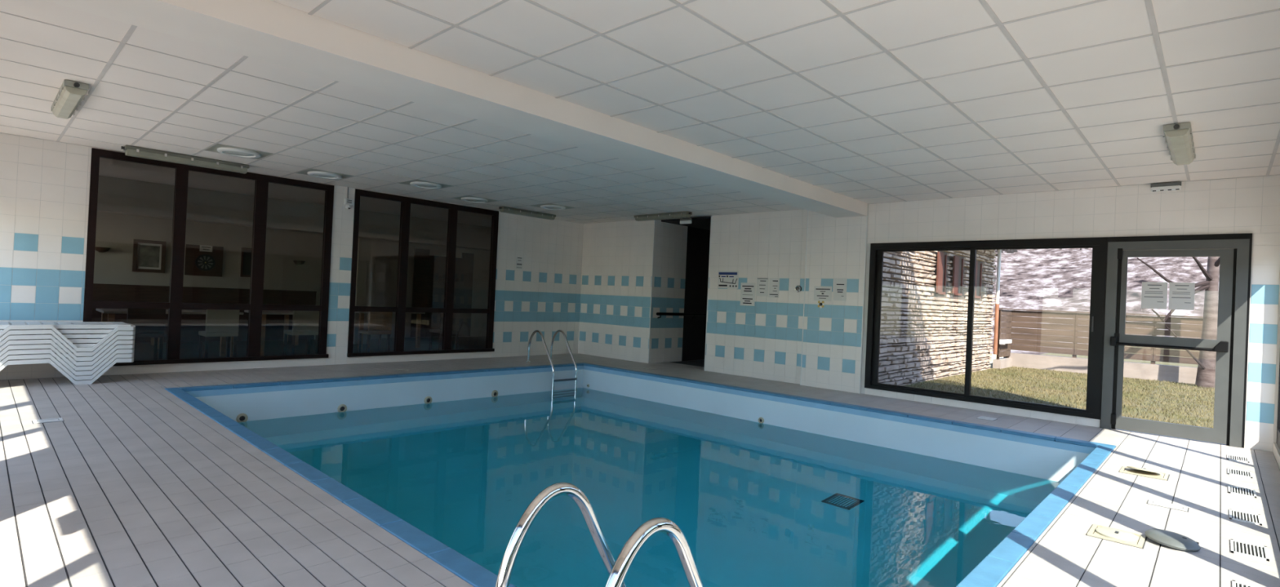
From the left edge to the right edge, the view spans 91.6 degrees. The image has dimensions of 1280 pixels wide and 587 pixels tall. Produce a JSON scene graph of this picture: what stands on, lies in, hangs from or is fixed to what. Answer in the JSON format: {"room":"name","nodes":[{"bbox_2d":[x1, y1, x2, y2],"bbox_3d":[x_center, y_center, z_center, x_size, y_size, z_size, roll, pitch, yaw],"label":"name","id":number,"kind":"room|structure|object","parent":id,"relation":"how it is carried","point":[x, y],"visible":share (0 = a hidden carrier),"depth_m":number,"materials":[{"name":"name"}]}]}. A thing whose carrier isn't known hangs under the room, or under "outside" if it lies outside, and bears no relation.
{"room":"indoor swimming pool","nodes":[
{"label":"indoor swimming pool","id":0,"kind":"room"},
{"bbox_2d":[0,132,91,380],"bbox_3d":[-7.378,-0.375,6.998,0.150,3.200,1.716,2,0,43],"label":"wall","id":1,"kind":"structure","parent":0,"point":[45,184],"depth_m":7.28,"materials":[{"name":"tile"}]},
{"bbox_2d":[91,146,498,375],"bbox_3d":[-4.803,-0.242,9.757,0.150,3.200,5.837,2,0,43],"label":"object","id":2,"kind":"structure","parent":1,"relation":"attached to","point":[175,367],"depth_m":9.10,"materials":[{"name":"white paint"}]},
{"bbox_2d":[93,211,490,339],"bbox_3d":[-7.577,-0.261,13.929,0.100,3.040,12.000,2,0,43],"label":"wall","id":3,"kind":"structure","parent":0,"point":[117,232],"depth_m":13.39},
{"bbox_2d":[94,246,110,252],"bbox_3d":[-9.768,-0.791,11.305,0.255,0.090,0.250,2,0,43],"label":"wall sconce","id":4,"kind":"object","parent":3,"relation":"attached to","point":[98,249],"visible":0.88,"depth_m":11.24,"materials":[{"name":"brown wood"}]},
{"bbox_2d":[132,239,166,272],"bbox_3d":[-9.368,-0.709,11.893,0.040,0.610,0.490,2,0,43],"label":"framed picture","id":5,"kind":"object","parent":3,"relation":"attached to","point":[148,255],"visible":1,"depth_m":11.89,"materials":[{"name":"brown wood"}]},
{"bbox_2d":[91,283,316,342],"bbox_3d":[-9.500,0.385,11.791,0.050,1.090,6.300,2,0,43],"label":"wainscot","id":6,"kind":"structure","parent":3,"relation":"attached to","point":[191,324],"depth_m":12.52,"materials":[{"name":"brown wood"}]},
{"bbox_2d":[184,244,223,276],"bbox_3d":[-8.758,-0.658,12.525,0.071,0.610,0.630,2,0,43],"label":"board","id":7,"kind":"object","parent":3,"relation":"attached to","point":[197,263],"visible":1,"depth_m":12.49,"materials":[{"name":"brown wood"}]},
{"bbox_2d":[199,244,212,252],"bbox_3d":[-8.737,-0.905,12.541,0.002,0.125,0.215,2,0,43],"label":"paper notice","id":8,"kind":"object","parent":7,"relation":"attached to","point":[202,247],"visible":1,"depth_m":12.54,"materials":[{"name":"white paper"}]},
{"bbox_2d":[240,247,251,276],"bbox_3d":[-8.221,-0.650,13.118,0.045,0.610,0.310,2,0,43],"label":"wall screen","id":9,"kind":"object","parent":3,"relation":"attached to","point":[246,257],"visible":0.64,"depth_m":13.05,"materials":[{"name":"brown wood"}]},
{"bbox_2d":[293,260,305,265],"bbox_3d":[-7.511,-0.674,13.723,0.255,0.090,0.250,2,0,43],"label":"wall sconce","id":10,"kind":"object","parent":3,"relation":"attached to","point":[296,262],"visible":1,"depth_m":13.65,"materials":[{"name":"brown wood"}]},
{"bbox_2d":[409,248,474,337],"bbox_3d":[-5.177,0.008,16.397,0.050,2.250,1.700,2,0,43],"label":"door","id":11,"kind":"structure","parent":3,"relation":"in","point":[428,271],"depth_m":16.22,"materials":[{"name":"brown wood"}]},
{"bbox_2d":[133,336,486,359],"bbox_3d":[-5.870,1.212,12.264,4.750,0.230,12.000,2,0,43],"label":"floor","id":12,"kind":"structure","parent":0,"point":[143,351],"depth_m":12.25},
{"bbox_2d":[126,308,165,359],"bbox_3d":[-6.977,0.595,8.742,0.430,0.860,0.420,2,0,43],"label":"dining chair","id":13,"kind":"object","parent":12,"relation":"on","point":[148,322],"visible":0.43,"depth_m":8.63,"materials":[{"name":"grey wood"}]},
{"bbox_2d":[96,308,244,356],"bbox_3d":[-7.187,0.641,9.552,0.800,0.760,1.700,2,0,43],"label":"dining table","id":14,"kind":"object","parent":12,"relation":"on","point":[108,314],"visible":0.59,"depth_m":9.40,"materials":[{"name":"wood"}]},
{"bbox_2d":[198,309,239,357],"bbox_3d":[-6.363,0.627,9.399,0.430,0.860,0.420,2,0,43],"label":"dining chair","id":15,"kind":"object","parent":12,"relation":"on","point":[219,322],"visible":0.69,"depth_m":9.27,"materials":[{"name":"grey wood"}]},
{"bbox_2d":[150,314,298,348],"bbox_3d":[-7.943,0.622,12.037,0.800,0.760,2.400,2,0,43],"label":"dining table","id":16,"kind":"object","parent":12,"relation":"on","point":[286,316],"visible":0.07,"depth_m":13.01,"materials":[{"name":"wood"}]},
{"bbox_2d":[244,310,293,355],"bbox_3d":[-6.103,0.698,10.932,0.800,0.760,1.300,2,0,43],"label":"dining table","id":17,"kind":"object","parent":12,"relation":"on","point":[264,313],"visible":0.2,"depth_m":10.31,"materials":[{"name":"wood"}]},
{"bbox_2d":[283,310,319,355],"bbox_3d":[-5.618,0.666,10.344,0.430,0.860,0.420,2,0,43],"label":"dining chair","id":18,"kind":"object","parent":12,"relation":"on","point":[304,322],"visible":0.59,"depth_m":10.21,"materials":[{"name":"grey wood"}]},
{"bbox_2d":[353,237,373,344],"bbox_3d":[-5.999,-0.318,13.417,0.300,2.790,0.300,2,0,43],"label":"post","id":19,"kind":"object","parent":12,"relation":"on","point":[365,246],"visible":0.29,"depth_m":13.30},
{"bbox_2d":[358,311,392,352],"bbox_3d":[-4.763,0.710,11.187,0.430,0.860,0.420,2,0,43],"label":"dining chair","id":20,"kind":"object","parent":12,"relation":"on","point":[380,323],"visible":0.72,"depth_m":11.06,"materials":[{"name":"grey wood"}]},
{"bbox_2d":[354,311,425,349],"bbox_3d":[-5.399,0.743,13.079,0.900,0.760,1.400,2,0,43],"label":"dining table","id":21,"kind":"object","parent":12,"relation":"on","point":[361,325],"visible":0.33,"depth_m":13.23,"materials":[{"name":"wood"}]},
{"bbox_2d":[429,312,460,350],"bbox_3d":[-3.845,0.758,12.244,0.430,0.860,0.420,2,0,43],"label":"dining chair","id":22,"kind":"object","parent":12,"relation":"on","point":[456,316],"visible":0.59,"depth_m":12.17,"materials":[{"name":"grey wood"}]},
{"bbox_2d":[324,184,355,364],"bbox_3d":[-4.752,-0.239,9.812,0.150,3.200,0.327,2,0,43],"label":"wall pier","id":23,"kind":"object","parent":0,"point":[343,218],"visible":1,"depth_m":9.76,"materials":[{"name":"tile"}]},
{"bbox_2d":[83,147,334,365],"bbox_3d":[-5.766,-0.389,8.622,0.105,2.663,2.865,2,0,43],"label":"window","id":24,"kind":"structure","parent":23,"relation":"attached to","point":[175,306],"depth_m":8.47,"materials":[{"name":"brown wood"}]},
{"bbox_2d":[343,186,353,208],"bbox_3d":[-4.581,-1.499,9.802,0.083,0.348,0.130,2,0,43],"label":"sensor","id":25,"kind":"object","parent":23,"relation":"attached to","point":[348,202],"visible":1,"depth_m":9.78,"materials":[{"name":"white plastic"}]},
{"bbox_2d":[346,189,498,356],"bbox_3d":[-3.664,-0.280,10.874,0.105,2.663,2.715,2,0,43],"label":"window","id":26,"kind":"structure","parent":23,"relation":"attached to","point":[400,308],"depth_m":10.68,"materials":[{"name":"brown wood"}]},
{"bbox_2d":[491,210,583,357],"bbox_3d":[-2.067,-0.100,12.688,0.150,3.200,2.187,2,0,43],"label":"wall","id":27,"kind":"structure","parent":0,"point":[544,295],"depth_m":12.56,"materials":[{"name":"tile"}]},
{"bbox_2d":[515,257,522,269],"bbox_3d":[-2.369,-0.596,12.232,0.002,0.238,0.150,2,0,43],"label":"paper notice","id":28,"kind":"object","parent":27,"relation":"attached to","point":[519,260],"visible":1,"depth_m":12.23,"materials":[{"name":"white paper"}]},
{"bbox_2d":[0,0,1279,230],"bbox_3d":[-1.217,-1.590,9.254,15.695,0.190,13.750,2,0,43],"label":"ceiling","id":29,"kind":"structure","parent":0,"point":[868,101],"depth_m":4.73,"materials":[{"name":"white tile"}]},
{"bbox_2d":[50,80,88,119],"bbox_3d":[-4.955,-1.667,5.404,1.230,0.100,0.162,2,0,43],"label":"lamp","id":30,"kind":"object","parent":29,"relation":"attached to","point":[70,95],"visible":1,"depth_m":5.20,"materials":[{"name":"plastic"}]},
{"bbox_2d":[120,145,248,173],"bbox_3d":[-5.704,-1.681,7.862,0.172,0.110,1.310,2,0,43],"label":"lamp","id":31,"kind":"object","parent":29,"relation":"attached to","point":[132,151],"visible":1,"depth_m":7.78,"materials":[{"name":"metal"}]},
{"bbox_2d":[205,143,272,159],"bbox_3d":[-4.808,-1.688,7.471,0.570,0.044,0.570,2,0,43],"label":"recessed light","id":32,"kind":"object","parent":29,"relation":"in","point":[224,149],"visible":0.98,"depth_m":7.40,"materials":[{"name":"white plastic"}]},
{"bbox_2d":[97,175,491,250],"bbox_3d":[-6.098,-1.454,12.605,0.400,0.540,12.000,2,0,43],"label":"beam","id":33,"kind":"structure","parent":29,"relation":"attached to","point":[115,195],"depth_m":11.29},
{"bbox_2d":[297,168,353,179],"bbox_3d":[-4.428,-1.663,8.758,0.570,0.044,0.570,2,0,43],"label":"recessed light","id":34,"kind":"object","parent":29,"relation":"in","point":[312,172],"visible":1,"depth_m":8.69,"materials":[{"name":"white plastic"}]},
{"bbox_2d":[399,179,452,189],"bbox_3d":[-3.172,-1.603,9.225,0.570,0.044,0.570,2,0,43],"label":"recessed light","id":35,"kind":"object","parent":29,"relation":"in","point":[416,183],"visible":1,"depth_m":9.14,"materials":[{"name":"white plastic"}]},
{"bbox_2d":[42,0,867,217],"bbox_3d":[-0.149,-1.433,5.776,0.493,0.230,9.715,2,0,43],"label":"beam","id":36,"kind":"structure","parent":29,"relation":"attached to","point":[269,31],"depth_m":4.20,"materials":[{"name":"white paint"}]},
{"bbox_2d":[452,195,497,203],"bbox_3d":[-2.792,-1.578,10.511,0.570,0.044,0.570,2,0,43],"label":"recessed light","id":37,"kind":"object","parent":29,"relation":"in","point":[466,198],"visible":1,"depth_m":10.44,"materials":[{"name":"white plastic"}]},
{"bbox_2d":[498,206,555,220],"bbox_3d":[-2.105,-1.500,11.673,0.162,0.100,1.240,2,0,43],"label":"lamp","id":38,"kind":"object","parent":29,"relation":"attached to","point":[502,209],"visible":1,"depth_m":11.58,"materials":[{"name":"metal"}]},
{"bbox_2d":[533,203,574,209],"bbox_3d":[-1.535,-1.519,10.978,0.570,0.044,0.570,2,0,43],"label":"recessed light","id":39,"kind":"object","parent":29,"relation":"in","point":[549,206],"visible":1,"depth_m":10.88,"materials":[{"name":"white plastic"}]},
{"bbox_2d":[634,211,692,221],"bbox_3d":[0.408,-1.389,11.238,1.290,0.100,0.162,2,0,43],"label":"lamp","id":40,"kind":"object","parent":29,"relation":"attached to","point":[679,215],"visible":1,"depth_m":11.14,"materials":[{"name":"plastic"}]},
{"bbox_2d":[680,217,692,224],"bbox_3d":[0.818,-1.332,11.100,0.240,0.180,0.050,2,0,43],"label":"exit light","id":41,"kind":"object","parent":29,"relation":"attached to","point":[684,220],"visible":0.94,"depth_m":11.07,"materials":[{"name":"grey plastic"}]},
{"bbox_2d":[680,220,691,224],"bbox_3d":[0.815,-1.269,11.099,0.240,0.055,0.050,2,0,43],"label":"diffuser","id":42,"kind":"object","parent":41,"relation":"attached to","point":[682,222],"depth_m":11.07,"materials":[{"name":"white plastic"}]},
{"bbox_2d":[1162,122,1195,165],"bbox_3d":[4.539,-1.241,5.233,0.172,0.100,1.230,2,0,43],"label":"lamp","id":43,"kind":"object","parent":29,"relation":"attached to","point":[1179,137],"visible":1,"depth_m":5.02,"materials":[{"name":"plastic"}]},
{"bbox_2d":[0,353,1279,586],"bbox_3d":[0.429,1.457,7.612,10.515,0.250,13.390,2,0,43],"label":"floor","id":44,"kind":"structure","parent":0,"point":[136,486],"depth_m":3.78,"materials":[{"name":"tile"}]},
{"bbox_2d":[31,417,64,423],"bbox_3d":[-4.982,1.069,5.241,0.142,0.009,0.192,2,0,43],"label":"plate","id":45,"kind":"object","parent":44,"relation":"on","point":[52,420],"visible":1,"depth_m":5.23,"materials":[{"name":"white plastic"}]},
{"bbox_2d":[0,357,133,384],"bbox_3d":[-6.881,0.848,6.862,0.670,0.300,2.002,2,0,43],"label":"sun lounger","id":46,"kind":"object","parent":44,"relation":"on","point":[15,362],"visible":0.48,"depth_m":6.93,"materials":[{"name":"white plastic"}]},
{"bbox_2d":[0,352,133,380],"bbox_3d":[-6.879,0.794,6.863,0.670,0.300,2.002,2,0,43],"label":"sun lounger","id":47,"kind":"object","parent":46,"relation":"on","point":[12,357],"visible":0.44,"depth_m":6.92,"materials":[{"name":"white plastic"}]},
{"bbox_2d":[0,347,134,375],"bbox_3d":[-6.877,0.741,6.863,0.670,0.300,2.002,2,0,43],"label":"sun lounger","id":48,"kind":"object","parent":47,"relation":"on","point":[10,352],"visible":0.52,"depth_m":6.93,"materials":[{"name":"white plastic"}]},
{"bbox_2d":[0,342,134,370],"bbox_3d":[-6.874,0.688,6.863,0.670,0.300,2.002,2,0,43],"label":"sun lounger","id":49,"kind":"object","parent":48,"relation":"on","point":[30,346],"visible":0.48,"depth_m":6.97,"materials":[{"name":"white plastic"}]},
{"bbox_2d":[0,337,134,365],"bbox_3d":[-6.872,0.634,6.864,0.670,0.300,2.002,2,0,43],"label":"sun lounger","id":50,"kind":"object","parent":49,"relation":"on","point":[28,341],"visible":0.52,"depth_m":6.99,"materials":[{"name":"white plastic"}]},
{"bbox_2d":[0,333,135,360],"bbox_3d":[-6.869,0.581,6.864,0.670,0.300,2.002,2,0,43],"label":"sun lounger","id":51,"kind":"object","parent":50,"relation":"on","point":[24,336],"visible":0.62,"depth_m":6.99,"materials":[{"name":"white plastic"}]},
{"bbox_2d":[0,328,135,355],"bbox_3d":[-6.867,0.527,6.864,0.670,0.300,2.002,2,0,43],"label":"sun lounger","id":52,"kind":"object","parent":51,"relation":"on","point":[19,331],"visible":0.63,"depth_m":6.98,"materials":[{"name":"white plastic"}]},
{"bbox_2d":[0,320,135,351],"bbox_3d":[-6.864,0.474,6.865,0.670,0.300,2.002,2,0,43],"label":"sun lounger","id":53,"kind":"object","parent":52,"relation":"on","point":[6,326],"visible":0.96,"depth_m":7.04,"materials":[{"name":"white plastic"}]},
{"bbox_2d":[392,368,408,371],"bbox_3d":[-3.626,1.156,9.433,0.162,0.009,0.192,2,0,43],"label":"plate","id":54,"kind":"object","parent":44,"relation":"on","point":[397,370],"visible":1,"depth_m":9.42,"materials":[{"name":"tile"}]},
{"bbox_2d":[525,329,577,391],"bbox_3d":[-1.596,1.487,11.218,0.815,1.652,0.620,2,0,43],"label":"pool ladder","id":55,"kind":"object","parent":44,"relation":"attached to","point":[549,357],"visible":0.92,"depth_m":11.14,"materials":[{"name":"metal"}]},
{"bbox_2d":[494,482,703,586],"bbox_3d":[-0.070,1.475,1.964,0.520,1.699,0.778,2,0,43],"label":"pool ladder","id":56,"kind":"object","parent":44,"relation":"attached to","point":[617,570],"visible":1,"depth_m":1.87,"materials":[{"name":"metal"}]},
{"bbox_2d":[164,362,1115,586],"bbox_3d":[-0.335,2.039,6.590,7.915,1.506,6.305,2,0,43],"label":"swimming pool","id":57,"kind":"object","parent":44,"relation":"in","point":[1071,462],"visible":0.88,"depth_m":7.57,"materials":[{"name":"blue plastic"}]},
{"bbox_2d":[237,387,1060,586],"bbox_3d":[-0.321,1.729,6.591,7.675,0.001,6.065,2,0,43],"label":"pool water","id":58,"kind":"object","parent":57,"relation":"in","point":[754,504],"visible":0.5,"depth_m":5.62,"materials":[{"name":"teal liquid"}]},
{"bbox_2d":[976,416,997,421],"bbox_3d":[4.153,1.494,7.454,0.182,0.009,0.192,2,0,43],"label":"plate","id":59,"kind":"object","parent":44,"relation":"on","point":[980,417],"visible":1,"depth_m":7.45,"materials":[{"name":"white plastic"}]},
{"bbox_2d":[1085,523,1146,548],"bbox_3d":[2.778,1.402,3.629,0.262,0.022,0.262,2,0,43],"label":"skimmer cover","id":60,"kind":"object","parent":44,"relation":"on","point":[1118,535],"visible":0.99,"depth_m":3.60,"materials":[{"name":"beige plastic"}]},
{"bbox_2d":[1118,465,1169,480],"bbox_3d":[4.165,1.459,5.144,0.312,0.052,0.272,2,0,43],"label":"skimmer cover","id":61,"kind":"object","parent":44,"relation":"on","point":[1144,472],"visible":1,"depth_m":5.11,"materials":[{"name":"beige plastic"}]},
{"bbox_2d":[1146,498,1189,511],"bbox_3d":[3.616,1.450,4.268,0.217,0.009,0.122,2,0,43],"label":"plate","id":62,"kind":"object","parent":44,"relation":"on","point":[1149,501],"visible":1,"depth_m":4.25,"materials":[{"name":"plastic"}]},
{"bbox_2d":[1144,528,1200,551],"bbox_3d":[3.026,1.396,3.541,0.243,0.051,0.244,2,0,43],"label":"lid","id":63,"kind":"object","parent":44,"relation":"on","point":[1171,539],"visible":1,"depth_m":3.49,"materials":[{"name":"grey plastic"}]},
{"bbox_2d":[1226,453,1249,462],"bbox_3d":[5.629,1.551,5.864,0.150,0.008,0.275,2,0,43],"label":"floor vent","id":64,"kind":"object","parent":44,"relation":"in","point":[1233,457],"visible":1,"depth_m":5.86,"materials":[{"name":"white plastic"}]},
{"bbox_2d":[1227,467,1252,478],"bbox_3d":[5.097,1.524,5.294,0.150,0.008,0.275,2,0,43],"label":"floor vent","id":65,"kind":"object","parent":44,"relation":"in","point":[1230,471],"visible":1,"depth_m":5.28,"materials":[{"name":"white plastic"}]},
{"bbox_2d":[1227,484,1256,497],"bbox_3d":[4.552,1.496,4.710,0.150,0.008,0.275,2,0,43],"label":"floor vent","id":66,"kind":"object","parent":44,"relation":"in","point":[1232,489],"visible":1,"depth_m":4.71,"materials":[{"name":"white plastic"}]},
{"bbox_2d":[1229,508,1262,525],"bbox_3d":[3.972,1.466,4.089,0.150,0.008,0.275,2,0,43],"label":"floor vent","id":67,"kind":"object","parent":44,"relation":"in","point":[1251,517],"visible":1,"depth_m":4.08,"materials":[{"name":"white plastic"}]},
{"bbox_2d":[1231,579,1260,586],"bbox_3d":[2.874,1.409,2.913,0.150,0.008,0.275,2,0,43],"label":"floor vent","id":68,"kind":"object","parent":44,"relation":"in","point":[1234,583],"visible":1,"depth_m":3.02,"materials":[{"name":"white plastic"}]},
{"bbox_2d":[1230,538,1269,560],"bbox_3d":[3.420,1.437,3.497,0.150,0.008,0.275,2,0,43],"label":"floor vent","id":69,"kind":"object","parent":44,"relation":"in","point":[1238,547],"visible":1,"depth_m":3.49,"materials":[{"name":"white plastic"}]},
{"bbox_2d":[577,219,710,363],"bbox_3d":[0.669,0.032,14.106,2.216,3.200,3.674,2,0,43],"label":"wall","id":70,"kind":"structure","parent":0,"point":[618,256],"depth_m":12.65,"materials":[{"name":"tile"}]},
{"bbox_2d":[656,312,706,318],"bbox_3d":[1.187,0.469,13.002,0.103,0.121,2.550,2,0,43],"label":"handrail","id":71,"kind":"object","parent":70,"relation":"attached to","point":[693,314],"visible":0.62,"depth_m":12.56,"materials":[{"name":"black metal"}]},
{"bbox_2d":[704,208,807,384],"bbox_3d":[3.152,0.129,11.845,1.965,3.200,3.584,2,0,43],"label":"wall","id":72,"kind":"structure","parent":0,"point":[763,340],"depth_m":10.49,"materials":[{"name":"tile"}]},
{"bbox_2d":[717,271,738,288],"bbox_3d":[1.544,-0.244,10.915,0.435,0.310,0.002,2,0,43],"label":"poster","id":73,"kind":"object","parent":72,"relation":"attached to","point":[726,279],"visible":1,"depth_m":10.91,"materials":[{"name":"paper"}]},
{"bbox_2d":[740,282,755,306],"bbox_3d":[1.838,0.013,10.628,0.290,0.390,0.002,2,0,43],"label":"paper notice","id":74,"kind":"object","parent":72,"relation":"attached to","point":[747,289],"visible":1,"depth_m":10.62,"materials":[{"name":"white paper"}]},
{"bbox_2d":[755,277,768,296],"bbox_3d":[2.050,-0.111,10.436,0.225,0.313,0.002,2,0,43],"label":"paper notice","id":75,"kind":"object","parent":72,"relation":"attached to","point":[762,282],"visible":1,"depth_m":10.44,"materials":[{"name":"white paper"}]},
{"bbox_2d":[768,278,779,297],"bbox_3d":[2.214,-0.093,10.283,0.195,0.320,0.002,2,0,43],"label":"paper notice","id":76,"kind":"object","parent":72,"relation":"attached to","point":[774,283],"visible":1,"depth_m":10.28,"materials":[{"name":"white paper"}]},
{"bbox_2d":[795,285,801,292],"bbox_3d":[2.522,-0.076,9.949,0.121,0.110,0.069,2,0,43],"label":"wall fitting","id":77,"kind":"object","parent":72,"relation":"attached to","point":[798,288],"visible":1,"depth_m":9.95,"materials":[{"name":"grey plastic"}]},
{"bbox_2d":[800,203,868,393],"bbox_3d":[3.094,0.113,9.645,0.967,3.200,0.479,2,0,43],"label":"wall pillar","id":78,"kind":"structure","parent":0,"point":[832,342],"depth_m":9.46,"materials":[{"name":"tile"}]},
{"bbox_2d":[817,299,824,308],"bbox_3d":[2.785,0.164,9.597,0.130,0.128,0.018,2,0,43],"label":"flower ornament","id":79,"kind":"object","parent":78,"relation":"attached to","point":[819,304],"visible":1,"depth_m":9.60,"materials":[{"name":"white plastic"}]},
{"bbox_2d":[813,285,831,301],"bbox_3d":[2.814,0.002,9.588,0.295,0.227,0.002,2,0,43],"label":"paper notice","id":80,"kind":"object","parent":78,"relation":"attached to","point":[823,293],"visible":1,"depth_m":9.59,"materials":[{"name":"white paper"}]},
{"bbox_2d":[833,278,847,301],"bbox_3d":[3.021,-0.062,9.398,0.203,0.340,0.002,2,0,43],"label":"paper notice","id":81,"kind":"object","parent":78,"relation":"attached to","point":[840,284],"visible":1,"depth_m":9.40,"materials":[{"name":"white paper"}]},
{"bbox_2d":[860,174,1279,451],"bbox_3d":[5.009,0.188,7.877,4.262,3.200,0.446,2,0,43],"label":"wall","id":82,"kind":"structure","parent":0,"point":[1250,204],"depth_m":7.08,"materials":[{"name":"tile"}]},
{"bbox_2d":[864,236,1107,419],"bbox_3d":[4.371,0.363,8.184,2.792,2.112,0.095,2,0,43],"label":"window","id":83,"kind":"structure","parent":82,"relation":"in","point":[1099,245],"depth_m":8.07,"materials":[{"name":"black metal"}]},
{"bbox_2d":[1150,182,1182,191],"bbox_3d":[5.797,-1.174,6.867,0.260,0.089,0.063,2,0,43],"label":"exit light","id":84,"kind":"object","parent":82,"relation":"attached to","point":[1171,185],"visible":1,"depth_m":6.85,"materials":[{"name":"grey plastic"}]},
{"bbox_2d":[1151,185,1181,191],"bbox_3d":[5.796,-1.156,6.866,0.250,0.045,0.056,2,0,43],"label":"diffuser","id":85,"kind":"object","parent":84,"relation":"attached to","point":[1153,188],"depth_m":6.86,"materials":[{"name":"white plastic"}]},
{"bbox_2d":[1099,233,1252,448],"bbox_3d":[5.797,0.465,6.790,1.196,2.205,0.180,2,0,43],"label":"door","id":86,"kind":"structure","parent":82,"relation":"in","point":[1234,250],"depth_m":6.64,"materials":[{"name":"black metal"}]},
{"bbox_2d":[1141,281,1167,309],"bbox_3d":[5.719,0.022,6.927,0.220,0.295,0.001,2,0,43],"label":"paper notice","id":87,"kind":"object","parent":86,"relation":"attached to","point":[1153,295],"visible":1,"depth_m":6.93,"materials":[{"name":"white paper"}]},
{"bbox_2d":[1168,282,1195,310],"bbox_3d":[5.887,0.028,6.770,0.209,0.295,0.001,2,0,43],"label":"paper notice","id":88,"kind":"object","parent":86,"relation":"attached to","point":[1181,295],"visible":1,"depth_m":6.77,"materials":[{"name":"white paper"}]},
{"bbox_2d":[1272,277,1279,469],"bbox_3d":[3.308,0.080,2.801,0.180,3.200,10.190,2,0,43],"label":"wall","id":89,"kind":"structure","parent":0,"point":[1276,452],"depth_m":6.23,"materials":[{"name":"white tile"}]},
{"bbox_2d":[1276,357,1279,449],"bbox_3d":[3.114,0.341,2.648,0.080,1.960,9.719,2,0,43],"label":"window","id":90,"kind":"structure","parent":89,"relation":"in","point":[1278,400],"depth_m":6.16,"materials":[{"name":"black metal"}]},
{"label":"outside","id":91,"kind":"structure","parent":0,"visible":0},
{"bbox_2d":[901,346,1214,427],"bbox_3d":[19.329,2.431,15.349,16.600,0.200,31.040,2,0,43],"label":"ground","id":92,"kind":"structure","parent":91,"point":[1060,402],"depth_m":11.15,"materials":[{"name":"green plant"}]},
{"bbox_2d":[878,249,997,385],"bbox_3d":[6.003,-0.838,12.710,0.461,5.500,7.900,2,0,43],"label":"stone wall","id":93,"kind":"structure","parent":92,"relation":"on","point":[923,331],"depth_m":12.06,"materials":[{"name":"beige stone"}]},
{"bbox_2d":[935,251,946,294],"bbox_3d":[6.009,-0.398,12.526,0.225,0.820,0.770,2,0,43],"label":"window","id":94,"kind":"structure","parent":93,"relation":"in","point":[940,255],"depth_m":12.29,"materials":[{"name":"red wood"}]},
{"bbox_2d":[935,251,943,293],"bbox_3d":[5.913,-0.414,12.281,0.030,0.800,0.280,2,0,43],"label":"shutter","id":95,"kind":"object","parent":94,"relation":"attached to","point":[940,255],"depth_m":12.24,"materials":[{"name":"red wood"}]},
{"bbox_2d":[951,255,964,295],"bbox_3d":[6.736,-0.371,13.304,0.225,0.800,0.900,2,0,43],"label":"window","id":96,"kind":"structure","parent":93,"relation":"in","point":[956,259],"depth_m":13.02,"materials":[{"name":"brown wood"}]},
{"bbox_2d":[951,255,959,293],"bbox_3d":[6.596,-0.389,13.011,0.030,0.780,0.280,2,0,43],"label":"shutter","id":97,"kind":"object","parent":96,"relation":"attached to","point":[956,259],"depth_m":12.96,"materials":[{"name":"red wood"}]},
{"bbox_2d":[974,261,982,298],"bbox_3d":[7.690,-0.312,14.327,0.225,0.820,1.000,2,0,43],"label":"window","id":98,"kind":"structure","parent":93,"relation":"in","point":[980,273],"depth_m":14.64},
{"bbox_2d":[974,261,977,296],"bbox_3d":[7.516,-0.332,13.998,0.030,0.800,0.280,2,0,43],"label":"shutter","id":99,"kind":"object","parent":98,"relation":"attached to","point":[976,261],"depth_m":14.05,"materials":[{"name":"wood"}]},
{"bbox_2d":[993,249,1001,354],"bbox_3d":[8.870,-0.918,15.377,0.089,4.850,0.089,2,0,43],"label":"downpipe","id":100,"kind":"object","parent":93,"relation":"attached to","point":[998,264],"visible":0.67,"depth_m":15.34,"materials":[{"name":"orange metal"}]},
{"bbox_2d":[992,351,1197,383],"bbox_3d":[12.726,1.937,12.700,9.650,0.560,1.350,2,0,43],"label":"kerb","id":101,"kind":"object","parent":92,"relation":"on","point":[1180,374],"visible":0.43,"depth_m":15.16,"materials":[{"name":"concrete"}]},
{"bbox_2d":[995,307,1013,359],"bbox_3d":[9.276,1.021,15.841,0.130,1.280,1.110,2,0,43],"label":"fence","id":102,"kind":"object","parent":101,"relation":"on","point":[1005,316],"visible":0.96,"depth_m":15.73,"materials":[{"name":"brown wood"}]},
{"bbox_2d":[999,338,1012,344],"bbox_3d":[9.182,1.205,15.620,0.115,0.120,0.770,2,0,43],"label":"gutter","id":103,"kind":"object","parent":102,"relation":"attached to","point":[1007,340],"visible":1,"depth_m":15.38,"materials":[{"name":"plastic"}]},
{"bbox_2d":[1008,308,1216,364],"bbox_3d":[12.375,1.077,13.774,7.560,1.140,0.160,2,0,43],"label":"fence","id":104,"kind":"object","parent":101,"relation":"on","point":[1156,353],"visible":0.55,"depth_m":15.22,"materials":[{"name":"brown wood"}]},
{"bbox_2d":[1137,256,1219,388],"bbox_3d":[11.668,-1.306,13.081,2.313,6.655,0.821,3,0,12],"label":"tree","id":105,"kind":"object","parent":92,"relation":"on","point":[1206,372],"visible":0.54,"depth_m":13.13,"materials":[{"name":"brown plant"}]},
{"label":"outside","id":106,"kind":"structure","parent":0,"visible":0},
{"bbox_2d":[990,248,1220,354],"bbox_3d":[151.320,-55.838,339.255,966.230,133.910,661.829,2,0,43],"label":"hillside","id":107,"kind":"structure","parent":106,"point":[1057,279],"depth_m":133.49,"materials":[{"name":"grey stone"}]},
{"bbox_2d":[994,248,1151,253],"bbox_3d":[173.037,-48.205,419.550,306.087,91.037,424.026,2,0,43],"label":"hillside trees","id":108,"kind":"object","parent":107,"relation":"on","point":[1011,251],"visible":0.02,"depth_m":213.44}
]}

